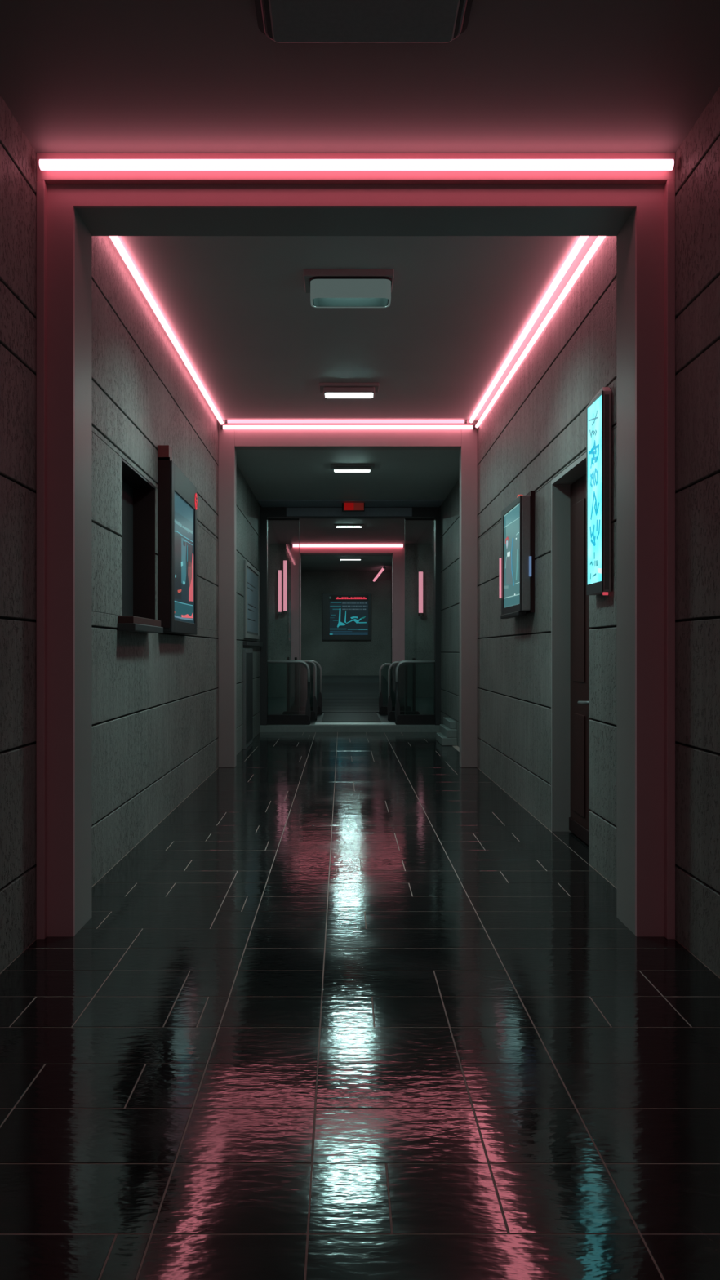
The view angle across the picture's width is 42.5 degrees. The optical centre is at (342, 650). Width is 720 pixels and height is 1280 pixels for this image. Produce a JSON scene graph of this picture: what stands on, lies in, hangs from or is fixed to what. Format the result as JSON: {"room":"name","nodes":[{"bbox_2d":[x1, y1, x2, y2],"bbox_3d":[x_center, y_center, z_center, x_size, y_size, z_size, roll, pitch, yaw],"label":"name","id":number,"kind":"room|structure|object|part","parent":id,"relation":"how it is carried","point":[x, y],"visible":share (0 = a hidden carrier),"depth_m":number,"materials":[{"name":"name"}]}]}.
{"room":"neon-lit corridor","nodes":[
{"label":"neon-lit corridor","id":0,"kind":"room"},
{"bbox_2d":[0,94,217,972],"bbox_3d":[-1.376,-0.625,3.943,0.260,3.600,11.086,0,0,0],"label":"wall","id":1,"kind":"structure","parent":0,"point":[154,696],"depth_m":4.94,"materials":[{"name":"concrete"}]},
{"bbox_2d":[120,458,155,619],"bbox_3d":[-1.328,-0.642,5.710,0.156,0.895,0.940,0,0,0],"label":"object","id":2,"kind":"object","parent":1,"relation":"in","point":[138,536],"visible":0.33,"depth_m":6.17,"materials":[{"name":"grey metal"}]},
{"bbox_3d":[-1.401,-0.642,5.710,0.010,0.895,0.940,0,0,0],"label":"panel","id":3,"kind":"part","parent":2,"relation":"part of","materials":[{"name":"grey metal"}]},
{"bbox_2d":[117,616,163,633],"bbox_3d":[-1.196,-0.150,5.520,0.100,0.081,0.800,0,0,0],"label":"wall ledge","id":4,"kind":"object","parent":1,"relation":"attached to","point":[128,624],"visible":1,"depth_m":5.27,"materials":[{"name":"grey metal"}]},
{"bbox_2d":[157,444,197,635],"bbox_3d":[-1.195,-0.755,6.787,0.100,1.260,1.086,0,0,0],"label":"display case","id":5,"kind":"object","parent":1,"relation":"attached to","point":[177,495],"visible":1,"depth_m":6.44,"materials":[{"name":"black metal"}]},
{"bbox_3d":[-1.204,-0.730,6.247,0.079,1.150,0.006,0,0,0],"label":"panel","id":6,"kind":"part","parent":5,"relation":"part of","materials":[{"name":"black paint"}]},
{"bbox_2d":[236,465,260,755],"bbox_3d":[-1.315,-0.625,11.408,0.260,3.600,3.844,0,0,0],"label":"wall","id":7,"kind":"structure","parent":0,"point":[248,508],"depth_m":11.10,"materials":[{"name":"concrete"}]},
{"bbox_2d":[244,560,259,639],"bbox_3d":[-1.169,-0.620,11.969,0.032,0.930,1.739,0,0,0],"label":"notice board","id":8,"kind":"object","parent":7,"relation":"attached to","point":[251,575],"visible":1,"depth_m":11.85,"materials":[{"name":"grey metal"}]},
{"bbox_2d":[243,641,262,646],"bbox_3d":[-1.160,-0.085,12.125,0.050,0.050,2.250,0,0,0],"label":"wall shelf","id":9,"kind":"object","parent":7,"relation":"attached to","point":[245,643],"visible":1,"depth_m":11.70,"materials":[{"name":"grey metal"}]},
{"bbox_2d":[301,571,391,686],"bbox_3d":[0.100,-0.625,26.100,3.200,3.600,0.200,0,0,0],"label":"wall","id":10,"kind":"structure","parent":0,"point":[335,657],"depth_m":26.00,"materials":[{"name":"concrete"}]},
{"bbox_2d":[322,593,371,639],"bbox_3d":[0.123,-0.944,25.950,1.357,1.291,0.099,0,0,0],"label":"wall screen","id":11,"kind":"object","parent":10,"relation":"attached to","point":[345,616],"visible":1,"depth_m":25.90,"materials":[{"name":"black metal"}]},
{"bbox_3d":[0.177,-0.494,25.902,1.052,0.102,0.003,0,0,0],"label":"panel","id":12,"kind":"part","parent":11,"relation":"part of","materials":[{"name":"black"}]},
{"bbox_2d":[301,554,391,571],"bbox_3d":[0.100,-2.325,23.800,2.800,0.200,4.400,0,0,0],"label":"ceiling","id":13,"kind":"structure","parent":0,"point":[309,562],"depth_m":23.49,"materials":[{"name":"paint"}]},
{"bbox_2d":[338,558,362,559],"bbox_3d":[0.192,-2.208,22.375,0.578,0.032,0.190,0,0,0],"label":"recessed light","id":14,"kind":"object","parent":13,"relation":"in","point":[339,558],"visible":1,"depth_m":22.31,"materials":[{"name":"paint"}]},
{"bbox_2d":[372,565,386,582],"bbox_3d":[0.990,-2.070,25.100,0.078,0.308,1.626,0,0,-8],"label":"tube","id":15,"kind":"object","parent":13,"relation":"attached to","point":[384,567],"visible":1,"depth_m":24.93,"materials":[{"name":"pink"}]},
{"bbox_2d":[236,449,459,506],"bbox_3d":[0.115,-2.255,11.388,2.600,0.340,3.884,0,0,0],"label":"ceiling","id":16,"kind":"structure","parent":0,"point":[270,474],"depth_m":10.98,"materials":[{"name":"paint"}]},
{"bbox_2d":[329,464,374,471],"bbox_3d":[0.110,-2.056,10.450,0.497,0.057,0.180,0,0,0],"label":"ceiling lamp","id":17,"kind":"object","parent":16,"relation":"attached to","point":[336,468],"visible":1,"depth_m":10.38,"materials":[{"name":"paint"}]},
{"bbox_3d":[0.110,-2.074,10.450,0.497,0.020,0.180,0,0,0],"label":"mounting plate","id":18,"kind":"part","parent":17,"relation":"part of","materials":[{"name":"paint"}]},
{"bbox_2d":[334,470,369,471],"bbox_3d":[0.110,-2.030,10.450,0.399,0.006,0.112,0,0,0],"label":"diffuser","id":19,"kind":"object","parent":17,"relation":"attached to","point":[335,470],"depth_m":10.45,"materials":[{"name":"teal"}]},
{"bbox_2d":[267,544,433,697],"bbox_3d":[0.100,-0.725,21.450,5.000,3.600,0.300,0,0,0],"label":"wall","id":20,"kind":"structure","parent":0,"point":[419,629],"depth_m":21.30,"materials":[{"name":"concrete"}]},
{"bbox_2d":[278,569,281,614],"bbox_3d":[-1.430,-1.337,21.198,0.088,1.031,0.203,0,0,0],"label":"lamp","id":21,"kind":"object","parent":20,"relation":"attached to","point":[279,571],"visible":1,"depth_m":21.11,"materials":[{"name":"pink plastic"}]},
{"bbox_2d":[283,560,287,613],"bbox_3d":[-1.310,-1.460,21.196,0.094,1.231,0.206,0,0,0],"label":"lamp","id":22,"kind":"object","parent":20,"relation":"attached to","point":[285,562],"visible":1,"depth_m":21.11,"materials":[{"name":"pink plastic"}]},
{"bbox_2d":[291,544,404,697],"bbox_3d":[0.124,-0.699,21.435,2.615,3.548,0.330,0,0,0],"label":"trim","id":23,"kind":"structure","parent":20,"relation":"attached to","point":[397,553],"depth_m":21.27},
{"bbox_2d":[417,571,423,615],"bbox_3d":[1.788,-1.307,21.191,0.115,1.020,0.216,0,0,0],"label":"lamp","id":24,"kind":"object","parent":20,"relation":"attached to","point":[420,573],"visible":1,"depth_m":21.09,"materials":[{"name":"pink plastic"}]},
{"bbox_3d":[1.788,-1.327,21.242,0.090,0.980,0.114,0,0,0],"label":"plate","id":25,"kind":"part","parent":24,"relation":"part of","materials":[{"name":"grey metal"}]},
{"bbox_2d":[267,518,433,544],"bbox_3d":[0.100,-2.535,17.405,5.000,0.180,7.790,0,0,0],"label":"ceiling","id":26,"kind":"structure","parent":0,"point":[312,531],"depth_m":19.07,"materials":[{"name":"paint"}]},
{"bbox_2d":[291,544,404,547],"bbox_3d":[0.124,-2.402,21.230,2.575,0.072,0.072,0,0,0],"label":"tube","id":27,"kind":"object","parent":26,"relation":"attached to","point":[292,545],"visible":1,"depth_m":21.20,"materials":[{"name":"pink"}]},
{"bbox_2d":[333,524,364,527],"bbox_3d":[0.124,-2.423,18.000,0.577,0.042,0.240,0,0,0],"label":"ceiling lamp","id":28,"kind":"object","parent":26,"relation":"attached to","point":[335,525],"visible":1,"depth_m":17.91,"materials":[{"name":"plastic"}]},
{"bbox_2d":[336,526,361,527],"bbox_3d":[0.124,-2.405,18.000,0.479,0.006,0.172,0,0,0],"label":"diffuser","id":29,"kind":"object","parent":28,"relation":"attached to","point":[336,526],"depth_m":17.99,"materials":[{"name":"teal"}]},
{"bbox_2d":[267,697,433,723],"bbox_3d":[0.100,1.175,19.915,5.000,0.200,12.570,0,0,0],"label":"floor","id":30,"kind":"structure","parent":0,"point":[276,705],"depth_m":18.04,"materials":[{"name":"tile"}]},
{"bbox_2d":[282,657,317,720],"bbox_3d":[-0.654,0.588,14.245,0.528,0.975,0.090,0,0,0],"label":"glass barrier","id":31,"kind":"object","parent":30,"relation":"on","point":[313,713],"visible":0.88,"depth_m":14.21,"materials":[{"name":"metal"}]},
{"bbox_3d":[-0.838,0.588,14.240,0.041,0.975,0.041,0,0,-23],"label":"post","id":32,"kind":"part","parent":31,"relation":"part of","materials":[{"name":"black metal"}]},
{"bbox_3d":[-0.617,0.488,14.230,0.443,0.675,0.030,0,0,0],"label":"handrail","id":33,"kind":"part","parent":31,"relation":"part of","materials":[{"name":"metal"}]},
{"bbox_2d":[290,657,322,715],"bbox_3d":[-0.603,0.595,15.545,0.525,0.961,0.090,0,0,0],"label":"glass barrier","id":34,"kind":"object","parent":30,"relation":"on","point":[295,708],"visible":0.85,"depth_m":15.52,"materials":[{"name":"metal"}]},
{"bbox_3d":[-0.785,0.595,15.540,0.041,0.961,0.041,0,0,23],"label":"post","id":35,"kind":"part","parent":34,"relation":"part of","materials":[{"name":"black metal"}]},
{"bbox_3d":[-0.565,0.494,15.530,0.440,0.661,0.030,0,0,0],"label":"handrail","id":36,"kind":"part","parent":34,"relation":"part of","materials":[{"name":"metal"}]},
{"bbox_2d":[289,675,404,722],"bbox_3d":[0.095,0.884,19.820,2.110,0.382,12.260,0,0,0],"label":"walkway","id":37,"kind":"object","parent":30,"relation":"on","point":[345,698],"visible":0.79,"depth_m":18.87,"materials":[{"name":"metal"}]},
{"bbox_2d":[378,663,411,715],"bbox_3d":[0.879,0.620,15.545,0.542,0.909,0.090,0,0,0],"label":"glass barrier","id":38,"kind":"object","parent":30,"relation":"on","point":[383,710],"visible":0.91,"depth_m":15.52,"materials":[{"name":"metal"}]},
{"bbox_3d":[0.841,0.520,15.530,0.457,0.609,0.030,0,0,0],"label":"handrail","id":39,"kind":"part","parent":38,"relation":"part of","materials":[{"name":"metal"}]},
{"bbox_3d":[1.070,0.620,15.540,0.041,0.909,0.041,0,0,-22],"label":"post","id":40,"kind":"part","parent":38,"relation":"part of","materials":[{"name":"black metal"}]},
{"bbox_2d":[386,657,419,720],"bbox_3d":[0.935,0.596,14.245,0.488,0.959,0.090,0,0,0],"label":"glass barrier","id":41,"kind":"object","parent":30,"relation":"on","point":[391,714],"visible":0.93,"depth_m":14.22,"materials":[{"name":"metal"}]},
{"bbox_3d":[0.897,0.495,14.230,0.403,0.659,0.030,0,0,0],"label":"handrail","id":42,"kind":"part","parent":41,"relation":"part of","materials":[{"name":"metal"}]},
{"bbox_3d":[1.099,0.596,14.240,0.041,0.959,0.041,0,0,-23],"label":"post","id":43,"kind":"part","parent":41,"relation":"part of","materials":[{"name":"black metal"}]},
{"bbox_2d":[106,235,597,422],"bbox_3d":[0.054,-2.349,6.683,2.600,0.351,5.206,0,0,0],"label":"ceiling","id":44,"kind":"structure","parent":0,"point":[239,309],"depth_m":6.09,"materials":[{"name":"paint"}]},
{"bbox_2d":[109,235,224,425],"bbox_3d":[-1.196,-2.201,6.638,0.043,0.150,5.097,0,0,0],"label":"tube","id":45,"kind":"object","parent":44,"relation":"attached to","point":[116,241],"visible":0.55,"depth_m":6.02,"materials":[{"name":"pink"}]},
{"bbox_2d":[225,419,466,423],"bbox_3d":[0.034,-2.257,9.126,2.380,0.038,0.038,0,0,0],"label":"tube","id":46,"kind":"object","parent":44,"relation":"attached to","point":[227,421],"visible":1,"depth_m":9.12,"materials":[{"name":"pink"}]},
{"bbox_2d":[303,269,394,307],"bbox_3d":[0.036,-2.123,5.470,0.523,0.162,0.260,0,0,0],"label":"ceiling lamp","id":47,"kind":"object","parent":44,"relation":"attached to","point":[327,288],"visible":1,"depth_m":5.35,"materials":[{"name":"paint"}]},
{"bbox_3d":[0.036,-2.183,5.470,0.523,0.044,0.260,0,0,0],"label":"mounting plate","id":48,"kind":"part","parent":47,"relation":"part of","materials":[{"name":"paint"}]},
{"bbox_3d":[0.048,-2.101,5.435,0.470,0.117,0.170,0,0,0],"label":"lamp shade","id":49,"kind":"part","parent":47,"relation":"part of","materials":[{"name":"white plastic"}]},
{"bbox_2d":[319,382,378,397],"bbox_3d":[0.056,-2.210,7.875,0.503,0.082,0.210,0,0,0],"label":"ceiling lamp","id":50,"kind":"object","parent":44,"relation":"attached to","point":[329,389],"visible":1,"depth_m":7.79,"materials":[{"name":"paint"}]},
{"bbox_3d":[0.056,-2.236,7.875,0.503,0.029,0.210,0,0,0],"label":"mounting plate","id":51,"kind":"part","parent":50,"relation":"part of","materials":[{"name":"paint"}]},
{"bbox_2d":[324,392,373,397],"bbox_3d":[0.056,-2.172,7.875,0.405,0.006,0.142,0,0,0],"label":"diffuser","id":52,"kind":"object","parent":50,"relation":"attached to","point":[326,394],"depth_m":7.86,"materials":[{"name":"white plastic"}]},
{"bbox_2d":[468,235,588,423],"bbox_3d":[1.266,-2.205,6.613,0.043,0.150,5.047,0,0,0],"label":"tube","id":53,"kind":"object","parent":44,"relation":"attached to","point":[580,242],"visible":0.55,"depth_m":6.02,"materials":[{"name":"pink"}]},
{"bbox_2d":[0,732,719,1279],"bbox_3d":[0.054,1.275,5.865,3.120,0.201,14.930,0,0,0],"label":"floor","id":54,"kind":"structure","parent":0,"point":[349,1009],"depth_m":2.68,"materials":[{"name":"black tile"}]},
{"bbox_2d":[243,648,253,749],"bbox_3d":[-1.164,0.575,11.425,0.042,1.200,0.850,0,0,0],"label":"panel","id":55,"kind":"object","parent":54,"relation":"on","point":[247,652],"visible":1,"depth_m":11.16,"materials":[{"name":"grey metal"}]},
{"bbox_3d":[-1.147,0.570,11.425,0.007,1.090,0.750,0,0,0],"label":"door","id":56,"kind":"part","parent":55,"relation":"part of","materials":[{"name":"grey metal"}]},
{"bbox_2d":[435,717,457,746],"bbox_3d":[1.319,1.030,11.850,0.189,0.290,0.900,0,0,0],"label":"stone steps","id":57,"kind":"structure","parent":54,"relation":"on","point":[447,736],"depth_m":11.50,"materials":[{"name":"grey stone"}]},
{"bbox_2d":[0,0,719,152],"bbox_3d":[0.054,-2.175,1.101,2.600,0.300,5.402,0,0,0],"label":"ceiling","id":58,"kind":"structure","parent":0,"point":[77,76],"depth_m":3.29,"materials":[{"name":"paint"}]},
{"bbox_2d":[254,0,472,43],"bbox_3d":[0.065,-1.982,2.815,0.673,0.084,0.430,0,0,0],"label":"ceiling lamp","id":59,"kind":"object","parent":58,"relation":"attached to","point":[282,21],"visible":1,"depth_m":2.86,"materials":[{"name":"grey metal"}]},
{"bbox_2d":[391,570,391,686],"bbox_3d":[1.490,-0.625,23.800,0.260,3.600,4.400,0,0,0],"label":"wall","id":60,"kind":"structure","parent":0,"point":[391,571],"depth_m":25.74,"materials":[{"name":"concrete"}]},
{"bbox_2d":[440,478,459,746],"bbox_3d":[1.545,-0.625,11.408,0.260,3.600,3.844,0,0,0],"label":"wall","id":61,"kind":"structure","parent":0,"point":[450,508],"depth_m":12.07,"materials":[{"name":"concrete"}]},
{"bbox_2d":[267,518,299,714],"bbox_3d":[-0.873,-0.449,13.569,0.479,3.023,0.038,0,0,0],"label":"door","id":62,"kind":"structure","parent":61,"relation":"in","point":[268,519],"depth_m":13.57,"materials":[{"name":"grey metal"}]},
{"bbox_3d":[-0.867,-1.935,13.576,0.467,0.050,0.024,0,0,0],"label":"rail","id":63,"kind":"part","parent":62,"relation":"part of","materials":[{"name":"grey metal"}]},
{"bbox_3d":[-0.636,-0.423,13.576,0.006,2.973,0.020,0,0,0],"label":"edge trim","id":64,"kind":"part","parent":62,"relation":"part of","materials":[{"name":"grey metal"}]},
{"bbox_2d":[286,507,412,515],"bbox_3d":[0.097,-1.994,13.319,1.807,0.122,0.019,0,0,0],"label":"trim","id":65,"kind":"structure","parent":61,"relation":"attached to","point":[290,511],"depth_m":13.31,"materials":[{"name":"black metal"}]},
{"bbox_2d":[260,723,439,732],"bbox_3d":[0.115,1.175,13.480,3.200,0.200,0.300,0,0,0],"label":"trim","id":66,"kind":"structure","parent":61,"relation":"attached to","point":[312,727],"depth_m":13.33,"materials":[{"name":"metal"}]},
{"bbox_2d":[266,660,310,724],"bbox_3d":[-0.830,0.584,13.465,0.728,0.983,0.090,0,0,0],"label":"glass barrier","id":67,"kind":"object","parent":66,"relation":"on","point":[272,719],"visible":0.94,"depth_m":13.42,"materials":[{"name":"metal"}]},
{"bbox_3d":[-0.792,0.298,13.450,0.643,0.313,0.038,0,0,0],"label":"handrail","id":68,"kind":"part","parent":67,"relation":"part of","materials":[{"name":"metal"}]},
{"bbox_3d":[-0.491,0.765,13.450,0.040,0.620,0.042,0,0,0],"label":"post","id":69,"kind":"part","parent":67,"relation":"part of","materials":[{"name":"grey metal"}]},
{"bbox_2d":[315,722,395,724],"bbox_3d":[0.185,1.069,13.505,1.170,0.011,0.330,0,0,0],"label":"plate","id":70,"kind":"object","parent":66,"relation":"on","point":[316,723],"visible":1,"depth_m":13.46,"materials":[{"name":"metal"}]},
{"bbox_2d":[395,660,435,724],"bbox_3d":[1.121,0.584,13.465,0.713,0.983,0.090,0,0,0],"label":"glass barrier","id":71,"kind":"object","parent":66,"relation":"on","point":[400,719],"visible":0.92,"depth_m":13.42,"materials":[{"name":"metal"}]},
{"bbox_3d":[0.790,0.765,13.450,0.040,0.620,0.042,0,0,0],"label":"post","id":72,"kind":"part","parent":71,"relation":"part of","materials":[{"name":"grey metal"}]},
{"bbox_3d":[1.083,0.298,13.450,0.628,0.313,0.038,0,0,0],"label":"handrail","id":73,"kind":"part","parent":71,"relation":"part of","materials":[{"name":"metal"}]},
{"bbox_2d":[257,499,443,506],"bbox_3d":[0.115,-2.075,13.053,2.560,0.019,0.545,0,0,0],"label":"trim","id":74,"kind":"structure","parent":61,"relation":"attached to","point":[264,503],"depth_m":12.98,"materials":[{"name":"black metal"}]},
{"bbox_2d":[259,506,441,724],"bbox_3d":[0.115,-0.725,13.420,3.200,3.600,0.180,0,0,0],"label":"trim","id":75,"kind":"structure","parent":61,"relation":"attached to","point":[266,513],"depth_m":13.33,"materials":[{"name":"grey metal"}]},
{"bbox_2d":[342,502,364,511],"bbox_3d":[0.151,-2.034,12.985,0.317,0.162,0.070,0,0,0],"label":"exit sign","id":76,"kind":"object","parent":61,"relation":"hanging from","point":[346,507],"visible":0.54,"depth_m":12.95,"materials":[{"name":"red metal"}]},
{"bbox_2d":[404,518,434,714],"bbox_3d":[1.133,-0.449,13.569,0.442,3.023,0.038,0,0,0],"label":"door frame","id":77,"kind":"structure","parent":61,"relation":"in","point":[406,519],"depth_m":13.57,"materials":[{"name":"grey metal"}]},
{"bbox_3d":[1.127,-1.935,13.576,0.430,0.050,0.024,0,0,0],"label":"rail","id":78,"kind":"part","parent":77,"relation":"part of","materials":[{"name":"grey metal"}]},
{"bbox_3d":[1.339,-0.423,13.576,0.006,2.973,0.020,0,0,0],"label":"edge trim","id":79,"kind":"part","parent":77,"relation":"part of","materials":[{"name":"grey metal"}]},
{"bbox_2d":[477,86,719,977],"bbox_3d":[1.484,-0.625,3.943,0.260,3.600,11.086,0,0,0],"label":"wall","id":80,"kind":"structure","parent":0,"point":[535,429],"depth_m":4.71,"materials":[{"name":"concrete"}]},
{"bbox_2d":[217,422,477,767],"bbox_3d":[0.054,-0.625,9.366,2.600,3.600,0.160,0,0,0],"label":"trim","id":81,"kind":"structure","parent":80,"relation":"attached to","point":[229,441],"depth_m":9.29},
{"bbox_2d":[220,425,475,429],"bbox_3d":[0.054,-2.230,9.251,2.540,0.045,0.045,0,0,0],"label":"tube","id":82,"kind":"object","parent":80,"relation":"attached to","point":[222,427],"visible":1,"depth_m":9.24,"materials":[{"name":"pink"}]},
{"bbox_2d":[75,208,635,934],"bbox_3d":[0.054,-0.575,3.951,2.600,3.500,0.258,0,0,0],"label":"trim","id":83,"kind":"structure","parent":80,"relation":"attached to","point":[620,223],"depth_m":3.93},
{"bbox_2d":[36,152,675,939],"bbox_3d":[0.054,-0.425,3.783,2.600,3.200,0.038,0,0,0],"label":"trim","id":84,"kind":"structure","parent":80,"relation":"attached to","point":[44,178],"depth_m":3.76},
{"bbox_2d":[37,159,675,170],"bbox_3d":[0.056,-1.953,3.722,2.548,0.041,0.041,0,0,0],"label":"tube","id":85,"kind":"object","parent":84,"relation":"attached to","point":[43,164],"visible":1,"depth_m":3.71,"materials":[{"name":"pink"}]},
{"bbox_2d":[499,490,534,618],"bbox_3d":[1.294,-0.688,6.902,0.118,0.875,0.806,0,0,0],"label":"wall screen","id":86,"kind":"object","parent":80,"relation":"attached to","point":[517,561],"visible":1,"depth_m":6.63,"materials":[{"name":"grey metal"}]},
{"bbox_2d":[499,557,501,598],"bbox_3d":[1.246,-0.571,7.294,0.020,0.316,0.020,0,0,23],"label":"lamp","id":87,"kind":"object","parent":86,"relation":"attached to","point":[500,557],"depth_m":7.28,"materials":[{"name":"pink plastic"}]},
{"bbox_2d":[503,502,519,607],"bbox_3d":[1.259,-0.690,6.870,0.006,0.718,0.670,0,0,0],"label":"poster","id":88,"kind":"object","parent":86,"relation":"attached to","point":[512,514],"depth_m":6.86,"materials":[{"name":"teal paper"}]},
{"bbox_3d":[1.273,-0.265,6.925,0.054,0.030,0.750,0,0,0],"label":"rail","id":89,"kind":"part","parent":86,"relation":"part of","materials":[{"name":"black metal"}]},
{"bbox_2d":[528,555,531,576],"bbox_3d":[1.320,-0.592,6.508,0.017,0.141,0.017,0,0,22],"label":"lamp","id":90,"kind":"object","parent":86,"relation":"attached to","point":[530,557],"depth_m":6.50,"materials":[{"name":"blue"}]},
{"bbox_3d":[1.340,-0.698,6.903,0.028,0.855,0.774,0,0,0],"label":"plate","id":91,"kind":"part","parent":86,"relation":"part of","materials":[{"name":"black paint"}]},
{"bbox_2d":[475,235,605,428],"bbox_3d":[1.332,-2.167,6.638,0.038,0.145,5.097,0,0,0],"label":"tube","id":92,"kind":"object","parent":80,"relation":"attached to","point":[599,239],"visible":0.55,"depth_m":5.95,"materials":[{"name":"pink"}]},
{"bbox_2d":[551,452,586,831],"bbox_3d":[1.485,0.035,5.555,0.258,2.280,0.929,0,0,0],"label":"trim","id":93,"kind":"structure","parent":80,"relation":"attached to","point":[561,484],"depth_m":5.99,"materials":[{"name":"grey metal"}]},
{"bbox_2d":[551,474,591,864],"bbox_3d":[1.484,0.058,5.540,0.260,2.255,0.900,0,0,0],"label":"door","id":94,"kind":"structure","parent":80,"relation":"in","point":[577,839],"depth_m":5.71,"materials":[{"name":"dark red painted wood"},{"name":"grey metal"}]},
{"bbox_3d":[1.484,1.178,5.540,0.260,0.014,0.900,0,0,0],"label":"sill","id":95,"kind":"part","parent":94,"relation":"part of","materials":[{"name":"black tile"}]},
{"bbox_3d":[1.467,1.117,5.541,0.010,0.085,0.878,0,0,0],"label":"kick plate","id":96,"kind":"part","parent":94,"relation":"part of","materials":[{"name":"black metal"}]},
{"bbox_3d":[1.468,-0.365,5.750,0.008,1.120,0.280,0,0,0],"label":"panel","id":97,"kind":"part","parent":94,"relation":"part of","materials":[{"name":"red wood"}]},
{"bbox_3d":[1.468,0.705,5.750,0.008,0.620,0.280,0,0,0],"label":"panel","id":98,"kind":"part","parent":94,"relation":"part of","materials":[{"name":"red wood"}]},
{"bbox_3d":[1.430,0.309,5.465,0.050,0.030,0.194,0,0,-12],"label":"handle","id":99,"kind":"part","parent":94,"relation":"part of","materials":[{"name":"grey metal"}]},
{"bbox_3d":[1.468,-0.365,5.360,0.008,1.120,0.340,0,0,0],"label":"panel","id":100,"kind":"part","parent":94,"relation":"part of","materials":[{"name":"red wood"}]},
{"bbox_3d":[1.468,0.705,5.360,0.008,0.620,0.340,0,0,0],"label":"panel","id":101,"kind":"part","parent":94,"relation":"part of","materials":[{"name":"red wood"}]},
{"bbox_2d":[586,386,611,595],"bbox_3d":[1.329,-0.806,4.798,0.050,1.053,0.305,0,0,0],"label":"box sign","id":102,"kind":"object","parent":80,"relation":"attached to","point":[598,411],"visible":1,"depth_m":4.71,"materials":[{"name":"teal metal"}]},
{"bbox_3d":[1.308,-0.821,4.799,0.003,0.940,0.277,0,0,0],"label":"light panel","id":103,"kind":"part","parent":102,"relation":"part of","materials":[{"name":"teal plastic"}]},
{"bbox_3d":[1.307,-0.800,4.799,0.006,1.010,0.302,0,0,0],"label":"frame","id":104,"kind":"part","parent":102,"relation":"part of","materials":[{"name":"grey metal"}]}
]}

